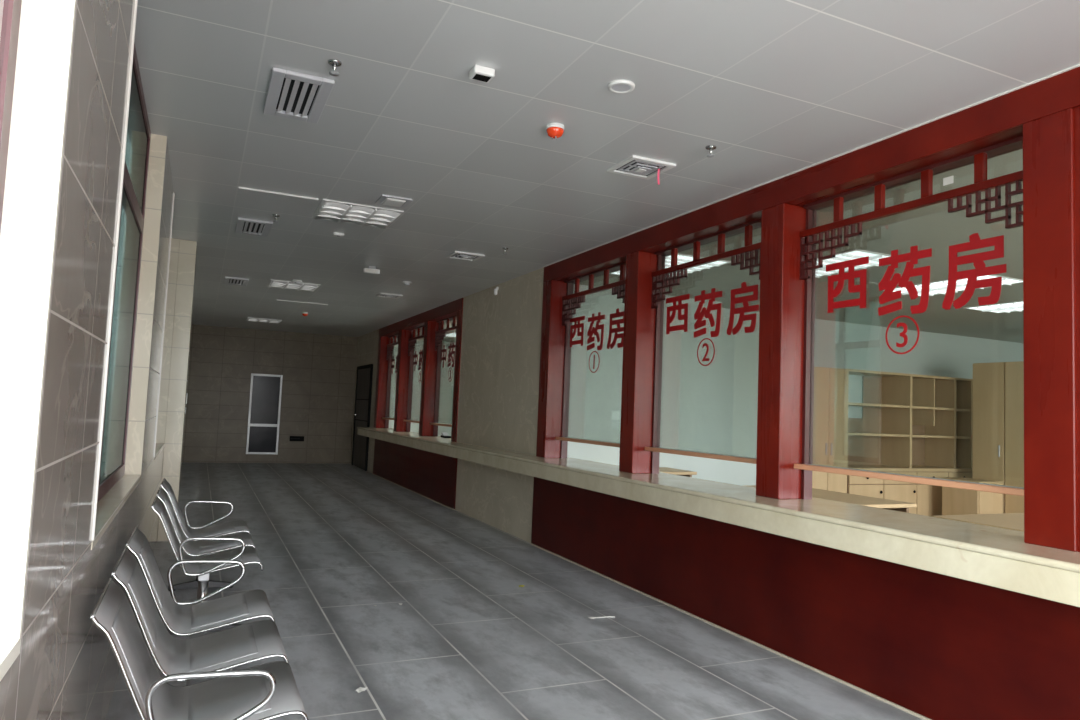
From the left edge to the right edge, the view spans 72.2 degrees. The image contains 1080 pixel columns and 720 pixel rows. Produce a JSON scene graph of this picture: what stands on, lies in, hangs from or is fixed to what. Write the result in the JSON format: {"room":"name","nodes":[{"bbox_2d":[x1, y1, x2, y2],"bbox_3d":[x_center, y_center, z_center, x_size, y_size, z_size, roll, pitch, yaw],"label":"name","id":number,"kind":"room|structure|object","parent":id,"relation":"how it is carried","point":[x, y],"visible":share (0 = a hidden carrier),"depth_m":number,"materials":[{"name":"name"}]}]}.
{"room":"pharmacy","nodes":[
{"label":"pharmacy","id":0,"kind":"room"},
{"bbox_2d":[0,0,173,719],"bbox_3d":[-3.217,0.224,6.167,0.165,2.830,19.900,4,-4,-25],"label":"wall","id":1,"kind":"structure","parent":0,"point":[66,667],"depth_m":1.81,"materials":[{"name":"grey tile"}]},
{"bbox_2d":[0,0,21,232],"bbox_3d":[-0.564,-0.513,0.433,0.048,1.925,2.012,4,-4,-25],"label":"window","id":2,"kind":"structure","parent":1,"relation":"in","point":[10,10],"depth_m":1.32,"materials":[{"name":"clear glass"}]},
{"bbox_2d":[0,636,21,680],"bbox_3d":[-0.588,0.464,0.384,0.162,0.030,2.030,4,-4,-25],"label":"trim","id":3,"kind":"structure","parent":1,"relation":"attached to","point":[9,649],"depth_m":1.27,"materials":[{"name":"white paint"}]},
{"bbox_2d":[0,0,76,639],"bbox_3d":[-0.971,-0.466,1.362,0.167,1.925,0.018,4,-4,-25],"label":"window","id":4,"kind":"structure","parent":1,"relation":"attached to","point":[46,28],"depth_m":1.35,"materials":[{"name":"white paint"}]},
{"bbox_2d":[91,475,140,549],"bbox_3d":[-1.861,0.600,3.147,0.162,0.030,2.080,4,-4,-25],"label":"trim","id":5,"kind":"structure","parent":1,"relation":"attached to","point":[111,503],"depth_m":3.04,"materials":[{"name":"beige stone"}]},
{"bbox_2d":[97,43,150,502],"bbox_3d":[-1.838,-0.376,3.199,0.048,1.925,2.068,4,-4,-25],"label":"window","id":6,"kind":"structure","parent":1,"relation":"in","point":[127,279],"depth_m":3.54,"materials":[{"name":"clear glass"}]},
{"bbox_2d":[92,0,174,540],"bbox_3d":[-2.017,-0.340,3.831,0.010,1.925,3.392,4,-4,-25],"label":"trim","id":7,"kind":"structure","parent":1,"relation":"attached to","point":[136,1],"depth_m":2.29,"materials":[{"name":"white metal"}]},
{"bbox_2d":[124,134,179,474],"bbox_3d":[-2.893,-0.260,5.534,0.166,1.925,3.062,4,-4,-25],"label":"trim","id":8,"kind":"structure","parent":1,"relation":"attached to","point":[154,194],"depth_m":4.18,"materials":[{"name":"beige tile"}]},
{"bbox_2d":[154,443,163,459],"bbox_3d":[-3.204,0.745,6.064,0.162,0.030,1.750,4,-4,-25],"label":"trim","id":9,"kind":"structure","parent":1,"relation":"attached to","point":[159,446],"depth_m":6.18,"materials":[{"name":"beige tile"}]},
{"bbox_2d":[157,239,196,541],"bbox_3d":[-3.534,0.284,7.230,0.150,2.830,0.600,4,-4,-25],"label":"pillar","id":10,"kind":"structure","parent":1,"relation":"attached to","point":[187,257],"depth_m":6.97,"materials":[{"name":"beige tile"}]},
{"bbox_2d":[182,324,357,463],"bbox_3d":[-5.677,0.791,15.944,3.885,2.830,0.150,4,-4,-25],"label":"wall","id":11,"kind":"structure","parent":0,"point":[318,371],"depth_m":15.87,"materials":[{"name":"beige tile"}]},
{"bbox_2d":[246,373,282,454],"bbox_3d":[-5.858,1.151,15.741,0.635,1.700,0.035,4,-4,-25],"label":"glazed door","id":12,"kind":"structure","parent":11,"relation":"attached to","point":[265,389],"depth_m":15.74,"materials":[{"name":"glass"}]},
{"bbox_2d":[289,436,303,440],"bbox_3d":[-5.253,1.700,15.999,0.300,0.110,0.023,4,-4,-25],"label":"sign","id":13,"kind":"object","parent":11,"relation":"attached to","point":[292,438],"visible":1,"depth_m":15.99,"materials":[{"name":"black plastic"}]},
{"bbox_2d":[389,420,451,435],"bbox_3d":[-2.112,0.909,15.321,2.205,2.800,0.150,4,-4,-25],"label":"wall","id":14,"kind":"structure","parent":0,"point":[414,427],"depth_m":15.05,"materials":[{"name":"grey paint"}]},
{"bbox_2d":[379,298,463,336],"bbox_3d":[-2.015,-0.641,12.340,0.215,0.163,5.090,4,-4,-25],"label":"header beam","id":15,"kind":"structure","parent":0,"point":[450,309],"depth_m":11.65,"materials":[{"name":"red wood"}]},
{"bbox_2d":[105,462,922,719],"bbox_3d":[-1.780,1.802,6.751,3.805,0.120,19.900,4,-4,-25],"label":"floor","id":16,"kind":"structure","parent":0,"point":[333,543],"depth_m":4.64,"materials":[{"name":"grey tile"}]},
{"bbox_2d":[90,526,307,719],"bbox_3d":[-1.268,1.112,2.762,0.586,0.755,1.582,4,-4,-25],"label":"bench","id":17,"kind":"object","parent":16,"relation":"on","point":[267,691],"visible":1,"depth_m":2.54,"materials":[{"name":"metal"}]},
{"bbox_2d":[151,478,262,634],"bbox_3d":[-2.148,1.212,4.749,0.586,0.755,1.582,4,-4,-25],"label":"bench","id":18,"kind":"object","parent":16,"relation":"on","point":[181,537],"visible":0.96,"depth_m":4.58,"materials":[{"name":"silver metal"}]},
{"bbox_2d":[355,687,367,692],"bbox_3d":[-0.838,1.546,3.476,0.047,0.014,0.061,0,-4,27],"label":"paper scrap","id":19,"kind":"object","parent":16,"relation":"on","point":[360,689],"visible":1,"depth_m":3.47,"materials":[{"name":"white paper"}]},
{"bbox_2d":[134,0,1079,336],"bbox_3d":[-1.608,-1.125,6.974,3.650,0.100,19.900,4,-4,-25],"label":"ceiling","id":20,"kind":"structure","parent":0,"point":[779,88],"depth_m":3.65,"materials":[{"name":"white metal"}]},
{"bbox_2d":[224,277,248,285],"bbox_3d":[-3.849,-0.992,9.374,0.270,0.020,0.550,4,-4,-25],"label":"ceiling vent","id":21,"kind":"object","parent":20,"relation":"in","point":[228,280],"visible":1,"depth_m":9.34,"materials":[{"name":"grey metal"}]},
{"bbox_2d":[235,217,272,236],"bbox_3d":[-2.470,-1.140,6.380,0.270,0.020,0.550,4,-4,-25],"label":"ceiling vent","id":22,"kind":"object","parent":20,"relation":"in","point":[244,225],"visible":1,"depth_m":6.35,"materials":[{"name":"white metal"}]},
{"bbox_2d":[246,317,281,323],"bbox_3d":[-5.188,-0.736,13.903,0.600,0.024,0.600,4,-4,-25],"label":"recessed light","id":23,"kind":"object","parent":20,"relation":"in","point":[248,318],"visible":1,"depth_m":13.81,"materials":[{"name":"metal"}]},
{"bbox_2d":[272,214,279,221],"bbox_3d":[-2.124,-1.138,5.952,0.060,0.055,0.060,4,-4,-25],"label":"sprinkler","id":24,"kind":"object","parent":20,"relation":"attached to","point":[274,215],"visible":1,"depth_m":5.94,"materials":[{"name":"silver metal"}]},
{"bbox_2d":[238,187,318,200],"bbox_3d":[-1.871,-1.192,5.313,0.545,0.012,0.018,4,-4,-25],"label":"ceiling strip","id":25,"kind":"object","parent":20,"relation":"attached to","point":[243,188],"visible":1,"depth_m":5.30,"materials":[{"name":"white plastic"}]},
{"bbox_2d":[267,279,319,291],"bbox_3d":[-3.182,-0.951,9.547,0.600,0.024,0.600,4,-4,-25],"label":"recessed light","id":26,"kind":"object","parent":20,"relation":"in","point":[272,283],"visible":0.95,"depth_m":9.47,"materials":[{"name":"metal"}]},
{"bbox_2d":[263,67,334,122],"bbox_3d":[-1.184,-1.277,3.607,0.270,0.020,0.550,4,-4,-25],"label":"ceiling vent","id":27,"kind":"object","parent":20,"relation":"in","point":[290,94],"visible":1,"depth_m":3.57,"materials":[{"name":"white metal"}]},
{"bbox_2d":[277,300,327,304],"bbox_3d":[-3.569,-0.865,11.128,0.740,0.012,0.020,4,-4,-25],"label":"ceiling strip","id":28,"kind":"object","parent":20,"relation":"attached to","point":[277,300],"visible":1,"depth_m":11.12,"materials":[{"name":"white plastic"}]},
{"bbox_2d":[328,59,341,75],"bbox_3d":[-0.897,-1.273,3.232,0.060,0.055,0.060,4,-4,-25],"label":"sprinkler","id":29,"kind":"object","parent":20,"relation":"attached to","point":[334,63],"visible":1,"depth_m":3.22,"materials":[{"name":"silver metal"}]},
{"bbox_2d":[333,232,343,236],"bbox_3d":[-1.769,-1.098,6.502,0.090,0.030,0.060,4,-4,-25],"label":"ceiling sensor","id":30,"kind":"object","parent":20,"relation":"attached to","point":[337,234],"visible":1,"depth_m":6.48,"materials":[{"name":"white plastic"}]},
{"bbox_2d":[312,199,403,228],"bbox_3d":[-1.442,-1.135,5.817,0.600,0.024,0.600,4,-4,-25],"label":"recessed light","id":31,"kind":"object","parent":20,"relation":"in","point":[337,211],"visible":1,"depth_m":5.76,"materials":[{"name":"white plastic"}]},
{"bbox_2d":[363,266,379,274],"bbox_3d":[-1.823,-0.974,8.024,0.170,0.075,0.063,4,-4,-25],"label":"ceiling sensor","id":32,"kind":"object","parent":20,"relation":"attached to","point":[370,270],"visible":1,"depth_m":8.00,"materials":[{"name":"white plastic"}]},
{"bbox_2d":[376,293,402,298],"bbox_3d":[-2.056,-0.868,10.084,0.300,0.026,0.300,4,-4,-25],"label":"ceiling vent","id":33,"kind":"object","parent":20,"relation":"in","point":[385,295],"visible":1,"depth_m":10.05,"materials":[{"name":"white metal"}]},
{"bbox_2d":[375,194,412,207],"bbox_3d":[-1.067,-1.150,5.396,0.220,0.020,0.240,4,-4,-25],"label":"ceiling vent","id":34,"kind":"object","parent":20,"relation":"in","point":[394,201],"visible":1,"depth_m":5.36,"materials":[{"name":"grey paint"}]},
{"bbox_2d":[446,251,484,260],"bbox_3d":[-0.735,-1.008,7.239,0.300,0.026,0.300,4,-4,-25],"label":"ceiling vent","id":35,"kind":"object","parent":20,"relation":"in","point":[456,254],"visible":1,"depth_m":7.21,"materials":[{"name":"white metal"}]},
{"bbox_2d":[469,65,494,82],"bbox_3d":[-0.255,-1.255,3.251,0.094,0.037,0.080,4,-4,-25],"label":"ceiling sensor","id":36,"kind":"object","parent":20,"relation":"attached to","point":[479,73],"visible":1,"depth_m":3.23,"materials":[{"name":"white plastic"}]},
{"bbox_2d":[546,123,563,139],"bbox_3d":[0.079,-1.183,3.853,0.096,0.070,0.096,4,-4,-25],"label":"light","id":37,"kind":"object","parent":20,"relation":"attached to","point":[554,130],"visible":1,"depth_m":3.82,"materials":[{"name":"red plastic"}]},
{"bbox_2d":[608,80,634,92],"bbox_3d":[0.367,-1.234,3.349,0.124,0.014,0.124,4,-4,-25],"label":"ceiling speaker","id":38,"kind":"object","parent":20,"relation":"attached to","point":[616,86],"visible":1,"depth_m":3.33,"materials":[{"name":"white plastic"}]},
{"bbox_2d":[612,84,630,91],"bbox_3d":[0.367,-1.235,3.349,0.086,0.005,0.086,4,-4,-25],"label":"grille","id":39,"kind":"object","parent":38,"relation":"attached to","point":[615,87],"depth_m":3.35,"materials":[{"name":"grey paint"}]},
{"bbox_2d":[606,155,675,179],"bbox_3d":[0.603,-1.145,4.434,0.300,0.026,0.300,4,-4,-25],"label":"ceiling vent","id":40,"kind":"object","parent":20,"relation":"in","point":[633,166],"visible":0.99,"depth_m":4.41,"materials":[{"name":"white plastic"}]},
{"bbox_2d":[657,169,659,184],"bbox_3d":[0.708,-1.094,4.421,0.018,0.096,0.008,5,-5,-35],"label":"ribbon","id":41,"kind":"object","parent":40,"relation":"hanging from","point":[658,172],"visible":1,"depth_m":4.42,"materials":[{"name":"fabric"}]},
{"bbox_2d":[705,145,715,157],"bbox_3d":[0.937,-1.142,4.062,0.060,0.055,0.060,4,-4,-25],"label":"sprinkler","id":42,"kind":"object","parent":20,"relation":"attached to","point":[710,148],"visible":1,"depth_m":4.05,"materials":[{"name":"silver metal"}]},
{"bbox_2d":[567,441,717,480],"bbox_3d":[1.024,0.561,8.346,2.065,2.800,0.500,4,-4,-25],"label":"wall","id":43,"kind":"structure","parent":0,"point":[706,468],"depth_m":8.20,"materials":[{"name":"grey paint"}]},
{"bbox_2d":[351,106,1079,551],"bbox_3d":[0.091,0.459,7.624,0.240,2.830,19.800,4,-4,-25],"label":"wall","id":44,"kind":"structure","parent":0,"point":[501,341],"depth_m":8.47,"materials":[{"name":"beige paint"}]},
{"bbox_2d":[351,364,372,470],"bbox_3d":[-3.762,1.184,15.566,0.091,2.150,1.500,4,-4,-25],"label":"door","id":45,"kind":"structure","parent":44,"relation":"in","point":[362,412],"depth_m":15.52,"materials":[{"name":"black wood"}]},
{"bbox_2d":[373,439,457,508],"bbox_3d":[-2.154,1.713,12.032,0.015,0.723,5.010,4,-4,-25],"label":"panel","id":46,"kind":"object","parent":44,"relation":"attached to","point":[431,475],"visible":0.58,"depth_m":11.37,"materials":[{"name":"red wood"}]},
{"bbox_2d":[372,473,931,719],"bbox_3d":[0.414,1.801,6.383,0.018,0.012,17.400,4,-4,-25],"label":"trim","id":47,"kind":"structure","parent":44,"relation":"attached to","point":[611,579],"depth_m":4.51,"materials":[{"name":"beige stone"}]},
{"bbox_2d":[357,427,1079,606],"bbox_3d":[0.395,1.009,6.612,0.627,0.150,17.740,4,-4,-25],"label":"countertop","id":48,"kind":"structure","parent":44,"relation":"on","point":[997,557],"depth_m":3.75,"materials":[{"name":"beige stone"}]},
{"bbox_2d":[374,336,389,427],"bbox_3d":[-3.081,0.436,14.490,0.205,1.780,0.200,4,-4,-25],"label":"wooden pillar","id":49,"kind":"structure","parent":48,"relation":"on","point":[382,362],"depth_m":14.40,"materials":[{"name":"red wood"}]},
{"bbox_2d":[382,333,398,427],"bbox_3d":[-2.675,0.405,13.780,0.130,1.780,1.430,4,-4,-25],"label":"service window","id":50,"kind":"structure","parent":48,"relation":"on","point":[392,348],"depth_m":14.24,"materials":[{"name":"clear glass"}]},
{"bbox_2d":[394,329,411,431],"bbox_3d":[-2.400,0.363,13.011,0.205,1.780,0.200,4,-4,-25],"label":"wooden pillar","id":51,"kind":"structure","parent":48,"relation":"on","point":[403,361],"depth_m":12.92,"materials":[{"name":"red wood"}]},
{"bbox_2d":[403,326,423,431],"bbox_3d":[-1.993,0.332,12.302,0.130,1.780,1.430,4,-4,-25],"label":"service window","id":52,"kind":"structure","parent":48,"relation":"on","point":[415,348],"depth_m":12.71,"materials":[{"name":"clear glass"}]},
{"bbox_2d":[419,321,438,435],"bbox_3d":[-1.718,0.290,11.532,0.205,1.780,0.200,4,-4,-25],"label":"wooden pillar","id":53,"kind":"structure","parent":48,"relation":"on","point":[429,363],"depth_m":11.44,"materials":[{"name":"red wood"}]},
{"bbox_2d":[430,315,456,436],"bbox_3d":[-1.312,0.259,10.822,0.130,1.780,1.430,4,-4,-25],"label":"service window","id":54,"kind":"structure","parent":48,"relation":"on","point":[445,341],"depth_m":11.18,"materials":[{"name":"clear glass"}]},
{"bbox_2d":[441,432,450,437],"bbox_3d":[-1.415,1.132,11.140,0.100,0.074,0.220,4,-4,-25],"label":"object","id":55,"kind":"object","parent":48,"relation":"on","point":[444,435],"visible":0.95,"depth_m":11.12,"materials":[{"name":"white plastic"}]},
{"bbox_2d":[451,310,462,441],"bbox_3d":[-1.037,0.217,10.053,0.205,1.780,0.200,4,-4,-25],"label":"wooden pillar","id":56,"kind":"structure","parent":48,"relation":"on","point":[460,312],"depth_m":9.99,"materials":[{"name":"red wood"}]},
{"bbox_2d":[536,280,566,457],"bbox_3d":[0.131,0.092,7.517,0.205,1.780,0.200,4,-4,-25],"label":"wooden pillar","id":57,"kind":"structure","parent":48,"relation":"on","point":[549,424],"depth_m":7.43,"materials":[{"name":"red wood"}]},
{"bbox_2d":[555,262,625,457],"bbox_3d":[0.537,0.060,6.807,0.130,1.780,1.430,4,-4,-25],"label":"service window","id":58,"kind":"structure","parent":48,"relation":"on","point":[593,305],"depth_m":6.96,"materials":[{"name":"clear glass"}]},
{"bbox_2d":[619,251,656,472],"bbox_3d":[0.812,0.019,6.038,0.205,1.780,0.200,4,-4,-25],"label":"wooden pillar","id":59,"kind":"structure","parent":48,"relation":"on","point":[639,317],"depth_m":5.95,"materials":[{"name":"red wood"}]},
{"bbox_2d":[645,219,760,473],"bbox_3d":[1.218,-0.013,5.328,0.130,1.780,1.430,4,-4,-25],"label":"service window","id":60,"kind":"structure","parent":48,"relation":"on","point":[706,290],"depth_m":5.40,"materials":[{"name":"clear glass"}]},
{"bbox_2d":[756,203,805,498],"bbox_3d":[1.493,-0.054,4.559,0.205,1.780,0.200,4,-4,-25],"label":"wooden pillar","id":61,"kind":"structure","parent":48,"relation":"on","point":[781,316],"depth_m":4.48,"materials":[{"name":"red wood"}]},
{"bbox_2d":[794,136,1023,498],"bbox_3d":[1.900,-0.086,3.849,0.130,1.780,1.430,4,-4,-25],"label":"service window","id":62,"kind":"structure","parent":48,"relation":"on","point":[844,242],"depth_m":4.17,"materials":[{"name":"clear glass"}]},
{"bbox_2d":[943,176,953,185],"bbox_3d":[2.053,-0.901,3.722,0.004,0.038,0.054,4,-4,-25],"label":"sticker","id":63,"kind":"object","parent":62,"relation":"attached to","point":[948,180],"visible":1,"depth_m":3.72,"materials":[{"name":"white paper"}]},
{"bbox_2d":[1023,108,1077,551],"bbox_3d":[2.174,-0.128,3.080,0.205,1.780,0.200,4,-4,-25],"label":"wooden pillar","id":64,"kind":"structure","parent":48,"relation":"on","point":[1049,293],"depth_m":3.03,"materials":[{"name":"red wood"}]},
{"bbox_2d":[531,477,1079,719],"bbox_3d":[1.999,1.267,3.015,0.015,0.723,9.895,4,-4,-25],"label":"panel","id":65,"kind":"object","parent":44,"relation":"attached to","point":[934,646],"visible":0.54,"depth_m":3.86,"materials":[{"name":"red wood"}]},
{"bbox_2d":[543,64,1079,266],"bbox_3d":[2.106,-1.181,3.161,0.030,0.009,9.870,4,-4,-25],"label":"trim","id":66,"kind":"structure","parent":44,"relation":"attached to","point":[1078,65],"depth_m":3.95,"materials":[{"name":"white painted plaster"}]},
{"bbox_2d":[543,67,1079,282],"bbox_3d":[2.193,-1.093,3.202,0.215,0.163,9.860,4,-4,-25],"label":"header beam","id":67,"kind":"structure","parent":0,"point":[1000,119],"depth_m":3.97,"materials":[{"name":"red wood"}]},
{"bbox_2d":[717,325,1022,485],"bbox_3d":[4.758,0.844,10.261,6.340,2.800,0.120,4,-4,-25],"label":"wall","id":68,"kind":"structure","parent":0,"point":[934,354],"depth_m":10.58,"materials":[{"name":"grey paint"}]},
{"bbox_2d":[871,149,1022,342],"bbox_3d":[4.165,-0.603,9.250,8.445,0.100,16.550,4,-4,-25],"label":"ceiling","id":69,"kind":"structure","parent":0,"point":[933,226],"depth_m":5.68,"materials":[{"name":"paint"}]},
{"bbox_2d":[893,287,908,294],"bbox_3d":[3.592,-0.695,7.344,0.416,0.024,0.259,4,-4,-25],"label":"recessed light","id":70,"kind":"object","parent":69,"relation":"in","point":[904,291],"depth_m":7.37,"materials":[{"name":"metal"}]},
{"bbox_2d":[914,283,921,296],"bbox_3d":[3.731,-0.695,7.255,0.615,0.024,0.488,4,-4,-25],"label":"recessed light","id":71,"kind":"object","parent":69,"relation":"in","point":[918,286],"depth_m":7.26,"materials":[{"name":"metal"}]},
{"bbox_2d":[929,279,947,295],"bbox_3d":[3.823,-0.702,7.102,0.657,0.024,0.657,4,-4,-25],"label":"recessed light","id":72,"kind":"object","parent":69,"relation":"in","point":[938,287],"depth_m":7.15,"materials":[{"name":"metal"}]},
{"bbox_2d":[955,278,967,292],"bbox_3d":[3.957,-0.707,6.947,0.575,0.024,0.523,4,-4,-25],"label":"recessed light","id":73,"kind":"object","parent":69,"relation":"in","point":[961,284],"depth_m":6.94,"materials":[{"name":"metal"}]},
{"bbox_2d":[964,301,1022,312],"bbox_3d":[5.271,-0.584,7.967,0.600,0.024,1.100,4,-4,-25],"label":"recessed light","id":74,"kind":"object","parent":69,"relation":"in","point":[1008,307],"visible":0.53,"depth_m":8.20,"materials":[{"name":"metal"}]},
{"bbox_2d":[977,275,1022,284],"bbox_3d":[4.098,-0.725,6.601,0.541,0.024,0.236,4,-4,-25],"label":"recessed light","id":75,"kind":"object","parent":69,"relation":"in","point":[1005,280],"depth_m":6.65,"materials":[{"name":"metal"}]},
{"bbox_3d":[4.070,2.189,9.067,8.405,0.100,16.550,4,-4,-25],"label":"floor","id":76,"kind":"structure","parent":0,"visible":0},
{"bbox_2d":[659,467,696,476],"bbox_3d":[1.049,1.532,7.709,1.000,0.780,0.550,4,-4,-25],"label":"desk","id":77,"kind":"object","parent":76,"relation":"on","point":[680,472],"visible":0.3,"depth_m":7.68,"materials":[{"name":"brown wood"}]},
{"bbox_2d":[812,471,846,492],"bbox_3d":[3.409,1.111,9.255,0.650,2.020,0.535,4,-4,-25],"label":"base cabinet","id":78,"kind":"object","parent":76,"relation":"on","point":[820,480],"visible":0.02,"depth_m":9.01,"materials":[{"name":"brown wood"}]},
{"bbox_2d":[745,485,916,512],"bbox_3d":[2.289,1.491,6.149,0.750,0.750,1.320,4,-4,-25],"label":"desk","id":79,"kind":"object","parent":76,"relation":"on","point":[888,504],"visible":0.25,"depth_m":5.83,"materials":[{"name":"brown wood"}]},
{"bbox_2d":[847,370,972,516],"bbox_3d":[4.808,1.206,9.880,2.400,2.030,0.560,4,-4,-25],"label":"shelf unit","id":80,"kind":"object","parent":76,"relation":"on","point":[913,424],"visible":0.48,"depth_m":10.03,"materials":[{"name":"brown wood"}]},
{"bbox_2d":[863,465,972,471],"bbox_3d":[4.798,1.440,9.864,2.400,0.040,0.560,4,-4,-25],"label":"countertop","id":81,"kind":"structure","parent":80,"relation":"on","point":[915,468],"depth_m":9.71,"materials":[{"name":"brown wood"}]},
{"bbox_2d":[941,478,1003,514],"bbox_3d":[5.463,1.865,9.367,0.470,0.700,0.520,4,-4,-25],"label":"base cabinet","id":82,"kind":"object","parent":76,"relation":"on","point":[955,501],"visible":0.48,"depth_m":9.21,"materials":[{"name":"brown wood"}]},
{"bbox_2d":[933,513,1023,531],"bbox_3d":[3.442,1.448,4.837,1.350,0.750,0.930,4,-4,-25],"label":"desk","id":83,"kind":"object","parent":76,"relation":"on","point":[1012,521],"visible":0.15,"depth_m":4.91,"materials":[{"name":"brown wood"}]},
{"bbox_2d":[973,362,1004,512],"bbox_3d":[5.958,1.147,9.575,0.532,2.200,0.420,4,-4,-25],"label":"tall cabinet","id":84,"kind":"object","parent":76,"relation":"on","point":[988,378],"visible":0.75,"depth_m":9.47,"materials":[{"name":"brown wood"}]},
{"bbox_2d":[1005,361,1023,512],"bbox_3d":[6.140,1.128,9.181,0.532,2.200,0.430,4,-4,-25],"label":"tall cabinet","id":85,"kind":"object","parent":76,"relation":"on","point":[1014,371],"visible":0.18,"depth_m":9.17,"materials":[{"name":"brown wood"}]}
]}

